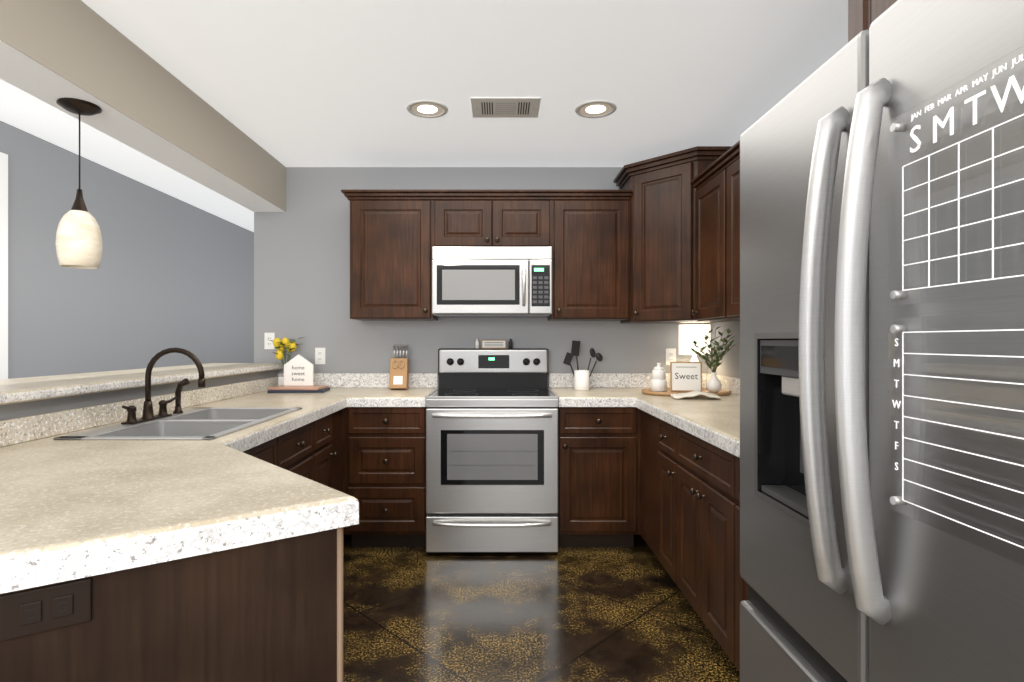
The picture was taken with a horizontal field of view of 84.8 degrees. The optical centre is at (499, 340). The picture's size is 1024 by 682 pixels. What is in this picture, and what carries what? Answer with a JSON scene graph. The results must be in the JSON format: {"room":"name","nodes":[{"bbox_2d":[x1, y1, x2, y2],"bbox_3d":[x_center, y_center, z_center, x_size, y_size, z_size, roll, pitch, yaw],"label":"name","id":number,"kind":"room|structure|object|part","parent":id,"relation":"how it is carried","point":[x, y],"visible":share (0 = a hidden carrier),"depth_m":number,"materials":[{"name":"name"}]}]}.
{"room":"kitchen","nodes":[
{"label":"kitchen","id":0,"kind":"room"},
{"bbox_2d":[0,121,253,378],"bbox_3d":[-2.800,0.010,3.000,0.120,2.440,12.000,0,0,0],"label":"wall","id":1,"kind":"structure","parent":0,"point":[171,272],"depth_m":4.01,"materials":[{"name":"grey paint"}]},
{"bbox_2d":[0,152,7,378],"bbox_3d":[-2.730,0.100,2.550,0.020,2.260,1.100,0,0,0],"label":"door frame","id":2,"kind":"structure","parent":1,"relation":"attached to","point":[3,265],"depth_m":3.07,"materials":[{"name":"white paint"}]},
{"bbox_2d":[0,370,277,419],"bbox_3d":[-1.625,0.712,2.175,0.170,1.037,3.450,0,0,0],"label":"wall","id":3,"kind":"structure","parent":0,"point":[17,410],"depth_m":2.18,"materials":[{"name":"grey paint"}]},
{"bbox_2d":[0,373,279,446],"bbox_3d":[-1.528,0.274,2.299,0.020,0.100,3.198,0,0,0],"label":"backsplash","id":4,"kind":"structure","parent":3,"relation":"attached to","point":[25,429],"depth_m":2.13,"materials":[{"name":"beige stone"}]},
{"bbox_2d":[0,363,284,404],"bbox_3d":[-1.742,0.173,2.149,0.515,0.040,3.498,0,0,0],"label":"countertop","id":5,"kind":"structure","parent":3,"relation":"on","point":[19,390],"depth_m":2.29,"materials":[{"name":"stone"}]},
{"bbox_2d":[0,0,847,231],"bbox_3d":[-0.645,-1.240,3.000,4.430,0.060,12.000,0,0,0],"label":"ceiling","id":6,"kind":"structure","parent":0,"point":[315,83],"depth_m":2.54,"materials":[{"name":"white paint"}]},
{"bbox_2d":[406,100,447,117],"bbox_3d":[-0.377,-1.206,2.920,0.216,0.006,0.216,0,0,0],"label":"recessed light","id":7,"kind":"object","parent":6,"relation":"in","point":[425,110],"visible":1,"depth_m":2.91,"materials":[{"name":"white paint"}]},
{"bbox_2d":[471,97,540,117],"bbox_3d":[0.030,-1.206,2.900,0.350,0.008,0.240,0,0,0],"label":"ceiling vent","id":8,"kind":"object","parent":6,"relation":"in","point":[505,107],"visible":1,"depth_m":2.89,"materials":[{"name":"beige metal"}]},
{"bbox_2d":[575,100,616,117],"bbox_3d":[0.500,-1.206,2.920,0.216,0.006,0.216,0,0,0],"label":"recessed light","id":9,"kind":"object","parent":6,"relation":"in","point":[594,109],"visible":1,"depth_m":2.91,"materials":[{"name":"white paint"}]},
{"bbox_2d":[254,167,707,387],"bbox_3d":[-0.070,0.010,3.960,3.280,2.440,0.120,0,0,0],"label":"wall","id":10,"kind":"structure","parent":0,"point":[301,266],"depth_m":3.90,"materials":[{"name":"grey paint"}]},
{"bbox_2d":[0,0,285,211],"bbox_3d":[-1.599,-1.054,0.450,0.223,0.312,6.900,0,0,0],"label":"header","id":11,"kind":"object","parent":10,"relation":"attached to","point":[52,52],"visible":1,"depth_m":2.29,"materials":[{"name":"white paint"}]},
{"bbox_2d":[55,98,102,268],"bbox_3d":[-1.600,-0.590,2.134,0.144,0.616,0.144,0,0,0],"label":"pendant light","id":12,"kind":"object","parent":11,"relation":"hanging from","point":[79,244],"visible":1,"depth_m":2.09,"materials":[{"name":"white glass"}]},
{"bbox_2d":[264,333,274,348],"bbox_3d":[-1.600,0.000,3.895,0.072,0.116,0.008,0,0,0],"label":"electrical outlet","id":13,"kind":"object","parent":10,"relation":"attached to","point":[268,344],"visible":0.98,"depth_m":3.89,"materials":[{"name":"white plastic"}]},
{"bbox_2d":[315,348,324,363],"bbox_3d":[-1.248,0.105,3.895,0.072,0.116,0.008,0,0,0],"label":"electrical outlet","id":14,"kind":"object","parent":10,"relation":"attached to","point":[319,355],"visible":1,"depth_m":3.89,"materials":[{"name":"white plastic"}]},
{"bbox_2d":[280,373,437,387],"bbox_3d":[-0.969,0.274,3.886,1.078,0.100,0.025,0,0,0],"label":"backsplash","id":15,"kind":"structure","parent":10,"relation":"attached to","point":[333,380],"depth_m":3.88,"materials":[{"name":"beige stone"}]},
{"bbox_2d":[345,190,437,320],"bbox_3d":[-0.695,-0.543,3.736,0.532,0.802,0.325,0,0,0],"label":"upper cabinet","id":16,"kind":"object","parent":10,"relation":"attached to","point":[396,236],"depth_m":3.57,"materials":[{"name":"brown wood"}]},
{"bbox_2d":[433,190,552,249],"bbox_3d":[-0.048,-0.772,3.736,0.762,0.344,0.325,0,0,0],"label":"upper cabinet","id":17,"kind":"object","parent":10,"relation":"attached to","point":[461,218],"depth_m":3.57,"materials":[{"name":"brown wood"}]},
{"bbox_2d":[432,247,551,317],"bbox_3d":[-0.048,-0.377,3.674,0.752,0.430,0.449,0,0,0],"label":"over-the-range microwave","id":18,"kind":"object","parent":17,"relation":"attached to","point":[491,282],"visible":1,"depth_m":3.50,"materials":[{"name":"grey metal"}]},
{"bbox_2d":[548,190,631,320],"bbox_3d":[0.586,-0.543,3.736,0.505,0.802,0.325,0,0,0],"label":"upper cabinet","id":19,"kind":"object","parent":10,"relation":"attached to","point":[591,250],"depth_m":3.57,"materials":[{"name":"brown wood"}]},
{"bbox_2d":[549,373,703,387],"bbox_3d":[0.872,0.274,3.886,1.060,0.100,0.025,0,0,0],"label":"backsplash","id":20,"kind":"structure","parent":10,"relation":"attached to","point":[556,380],"depth_m":3.88,"materials":[{"name":"beige stone"}]},
{"bbox_2d":[666,348,675,364],"bbox_3d":[1.190,0.110,3.895,0.072,0.116,0.008,0,0,0],"label":"electrical outlet","id":21,"kind":"object","parent":10,"relation":"attached to","point":[670,354],"visible":0.92,"depth_m":3.89,"materials":[{"name":"white plastic"}]},
{"bbox_2d":[614,146,731,322],"bbox_3d":[1.120,-0.622,3.560,0.656,0.999,0.676,0,0,0],"label":"upper cabinet","id":22,"kind":"object","parent":10,"relation":"attached to","point":[662,245],"visible":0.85,"depth_m":3.41,"materials":[{"name":"brown wood"}]},
{"bbox_2d":[343,535,739,681],"bbox_3d":[-0.750,1.255,3.000,7.500,0.050,12.000,0,0,0],"label":"floor","id":23,"kind":"structure","parent":0,"point":[569,614],"depth_m":2.48,"materials":[{"name":"brown tile"}]},
{"bbox_2d":[0,527,342,681],"bbox_3d":[-0.933,0.806,1.266,1.210,0.848,1.123,0,0,0],"label":"base cabinet","id":24,"kind":"object","parent":23,"relation":"on","point":[270,611],"visible":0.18,"depth_m":1.04,"materials":[{"name":"brown wood"}]},
{"bbox_2d":[0,578,91,641],"bbox_3d":[-0.725,0.430,0.898,0.116,0.072,0.008,0,0,-35],"label":"electrical outlet","id":25,"kind":"object","parent":24,"relation":"attached to","point":[37,610],"visible":1,"depth_m":0.90,"materials":[{"name":"black plastic"}]},
{"bbox_2d":[0,388,435,593],"bbox_3d":[-0.916,0.353,2.286,1.244,0.058,3.224,0,0,0],"label":"countertop","id":26,"kind":"structure","parent":24,"relation":"on","point":[73,509],"depth_m":1.16,"materials":[{"name":"stone"}]},
{"bbox_2d":[121,347,205,423],"bbox_3d":[-1.311,0.171,2.279,0.256,0.290,0.401,0,0,0],"label":"faucet","id":27,"kind":"object","parent":26,"relation":"on","point":[148,414],"visible":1,"depth_m":2.24,"materials":[{"name":"brown metal"}]},
{"bbox_2d":[53,407,301,439],"bbox_3d":[-1.200,0.411,2.250,0.520,0.188,0.840,0,0,0],"label":"sink","id":28,"kind":"object","parent":26,"relation":"in","point":[202,423],"visible":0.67,"depth_m":2.24,"materials":[{"name":"metal"}]},
{"bbox_2d":[269,337,303,385],"bbox_3d":[-1.438,0.147,3.759,0.252,0.353,0.202,0,0,0],"label":"vase","id":29,"kind":"object","parent":26,"relation":"on","point":[286,343],"visible":0.85,"depth_m":3.74,"materials":[{"name":"white ceramic"}]},
{"bbox_2d":[267,385,329,392],"bbox_3d":[-1.280,0.308,3.590,0.360,0.031,0.244,0,0,0],"label":"decorative tray","id":30,"kind":"object","parent":26,"relation":"on","point":[301,389],"visible":1,"depth_m":3.50,"materials":[{"name":"wood"}]},
{"bbox_2d":[284,354,313,385],"bbox_3d":[-1.310,0.190,3.654,0.190,0.204,0.026,0,0,0],"label":"sign","id":31,"kind":"object","parent":30,"relation":"on","point":[298,369],"visible":1,"depth_m":3.64,"materials":[{"name":"white wood"}]},
{"bbox_2d":[389,345,408,389],"bbox_3d":[-0.670,0.176,3.743,0.116,0.301,0.121,0,0,0],"label":"knife block","id":32,"kind":"object","parent":26,"relation":"on","point":[399,374],"visible":0.98,"depth_m":3.71,"materials":[{"name":"brown wood"}]},
{"bbox_2d":[243,446,318,482],"bbox_3d":[-1.222,0.880,2.282,0.633,0.700,0.905,0,0,0],"label":"base cabinet","id":33,"kind":"object","parent":23,"relation":"on","point":[311,450],"depth_m":2.47,"materials":[{"name":"brown wood"}]},
{"bbox_2d":[258,434,334,488],"bbox_3d":[-1.222,0.880,2.887,0.633,0.700,0.305,0,0,0],"label":"base cabinet","id":34,"kind":"object","parent":23,"relation":"on","point":[326,442],"depth_m":2.85,"materials":[{"name":"brown wood"}]},
{"bbox_2d":[285,430,340,491],"bbox_3d":[-1.222,0.880,3.155,0.633,0.700,0.230,0,0,0],"label":"base cabinet","id":35,"kind":"object","parent":23,"relation":"on","point":[337,433],"depth_m":3.18,"materials":[{"name":"brown wood"}]},
{"bbox_2d":[341,407,425,546],"bbox_3d":[-0.677,0.806,3.575,0.495,0.848,0.648,0,0,0],"label":"base cabinet","id":36,"kind":"object","parent":23,"relation":"on","point":[383,465],"depth_m":3.25,"materials":[{"name":"brown wood"}]},
{"bbox_2d":[426,348,558,551],"bbox_3d":[-0.044,0.641,3.516,0.764,1.178,0.744,0,0,0],"label":"range","id":37,"kind":"object","parent":23,"relation":"on","point":[491,450],"visible":1,"depth_m":3.20,"materials":[{"name":"grey metal"}]},
{"bbox_2d":[475,339,512,348],"bbox_3d":[-0.040,0.018,3.848,0.258,0.066,0.032,0,0,0],"label":"sign","id":38,"kind":"object","parent":37,"relation":"on","point":[493,344],"visible":1,"depth_m":3.83,"materials":[{"name":"white wood"}]},
{"bbox_2d":[558,407,639,546],"bbox_3d":[0.581,0.806,3.575,0.477,0.848,0.648,0,0,0],"label":"base cabinet","id":39,"kind":"object","parent":23,"relation":"on","point":[599,447],"depth_m":3.25,"materials":[{"name":"brown wood"}]},
{"bbox_2d":[640,410,651,549],"bbox_3d":[1.124,0.806,3.060,0.647,0.848,0.420,0,0,0],"label":"base cabinet","id":40,"kind":"object","parent":23,"relation":"on","point":[645,418],"depth_m":3.13,"materials":[{"name":"brown wood"}]},
{"bbox_2d":[652,415,671,577],"bbox_3d":[1.124,0.806,2.695,0.647,0.848,0.310,0,0,0],"label":"base cabinet","id":41,"kind":"object","parent":23,"relation":"on","point":[661,430],"depth_m":2.77,"materials":[{"name":"brown wood"}]},
{"bbox_2d":[672,425,727,654],"bbox_3d":[1.124,0.806,2.225,0.647,0.848,0.630,0,0,0],"label":"base cabinet","id":42,"kind":"object","parent":23,"relation":"on","point":[689,508],"depth_m":2.22,"materials":[{"name":"brown wood"}]},
{"bbox_2d":[550,388,739,457],"bbox_3d":[0.895,0.353,2.649,1.106,0.058,2.498,0,0,0],"label":"countertop","id":43,"kind":"structure","parent":42,"relation":"on","point":[714,421],"depth_m":2.81,"materials":[{"name":"stone"}]},
{"bbox_2d":[563,340,602,389],"bbox_3d":[0.554,0.160,3.720,0.265,0.327,0.100,0,0,0],"label":"utensil crock","id":44,"kind":"object","parent":43,"relation":"on","point":[581,379],"visible":1,"depth_m":3.72,"materials":[{"name":"white ceramic"}]},
{"bbox_2d":[642,388,730,396],"bbox_3d":[1.140,0.312,3.430,0.532,0.022,0.380,0,0,0],"label":"decorative tray","id":45,"kind":"object","parent":43,"relation":"on","point":[721,392],"visible":0.48,"depth_m":3.33,"materials":[{"name":"brown wood"}]},
{"bbox_2d":[651,363,666,391],"bbox_3d":[0.985,0.222,3.470,0.094,0.177,0.094,0,0,0],"label":"decorative canister","id":46,"kind":"object","parent":45,"relation":"on","point":[658,382],"visible":1,"depth_m":3.44,"materials":[{"name":"white ceramic"}]},
{"bbox_2d":[670,362,701,391],"bbox_3d":[1.137,0.218,3.419,0.184,0.185,0.040,0,0,12],"label":"sign","id":47,"kind":"object","parent":45,"relation":"on","point":[685,376],"visible":0.94,"depth_m":3.41,"materials":[{"name":"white wood"}]},
{"bbox_2d":[691,326,735,392],"bbox_3d":[1.295,0.108,3.398,0.278,0.405,0.204,0,0,0],"label":"bud vase","id":48,"kind":"object","parent":45,"relation":"on","point":[713,385],"visible":1,"depth_m":3.39,"materials":[{"name":"white ceramic"}]},
{"bbox_2d":[679,324,709,387],"bbox_3d":[1.300,0.107,3.740,0.200,0.432,0.200,0,0,0],"label":"decorative lamp","id":49,"kind":"object","parent":43,"relation":"on","point":[689,334],"visible":0.67,"depth_m":3.66,"materials":[{"name":"white ceramic"}]},
{"bbox_2d":[670,390,720,398],"bbox_3d":[1.100,0.302,3.155,0.250,0.038,0.150,0,0,10],"label":"towel","id":50,"kind":"object","parent":43,"relation":"on","point":[689,394],"visible":1,"depth_m":3.10,"materials":[{"name":"beige fabric"}]},
{"bbox_2d":[728,452,747,671],"bbox_3d":[1.124,0.806,1.655,0.647,0.848,0.510,0,0,0],"label":"base cabinet","id":51,"kind":"object","parent":23,"relation":"on","point":[737,586],"depth_m":1.92,"materials":[{"name":"brown wood"}]},
{"bbox_2d":[740,0,1023,681],"bbox_3d":[0.957,0.367,0.875,0.925,1.725,0.930,0,0,0],"label":"fridge","id":52,"kind":"object","parent":23,"relation":"on","point":[932,214],"depth_m":0.81,"materials":[{"name":"grey metal"}]},
{"bbox_3d":[0.603,0.035,1.111,0.065,1.060,0.459,0,0,0],"label":"fridge door","id":53,"kind":"part","parent":52,"relation":"part of","materials":[{"name":"silver metal"}]},
{"bbox_2d":[708,321,739,377],"bbox_3d":[1.510,0.010,0.450,0.120,2.440,6.900,0,0,0],"label":"wall","id":54,"kind":"structure","parent":0,"point":[729,366],"depth_m":3.55,"materials":[{"name":"grey paint"}]},
{"bbox_2d":[690,160,739,320],"bbox_3d":[1.292,-0.515,3.045,0.313,0.800,0.450,0,0,0],"label":"upper cabinet","id":55,"kind":"object","parent":54,"relation":"attached to","point":[716,184],"depth_m":3.05,"materials":[{"name":"brown wood"}]},
{"bbox_2d":[704,373,739,394],"bbox_3d":[1.438,0.274,2.649,0.020,0.100,2.498,0,0,0],"label":"backsplash","id":56,"kind":"structure","parent":54,"relation":"attached to","point":[732,384],"depth_m":3.50,"materials":[{"name":"beige stone"}]},
{"bbox_2d":[722,140,739,319],"bbox_3d":[1.292,-0.515,2.370,0.313,0.800,0.900,0,0,0],"label":"upper cabinet","id":57,"kind":"object","parent":54,"relation":"attached to","point":[730,162],"depth_m":2.75,"materials":[{"name":"brown wood"}]},
{"bbox_2d":[848,0,896,41],"bbox_3d":[1.133,-0.860,0.895,0.629,0.580,0.980,0,0,0],"label":"upper cabinet","id":58,"kind":"object","parent":54,"relation":"attached to","point":[863,15],"depth_m":1.31,"materials":[{"name":"brown wood"}]}
]}

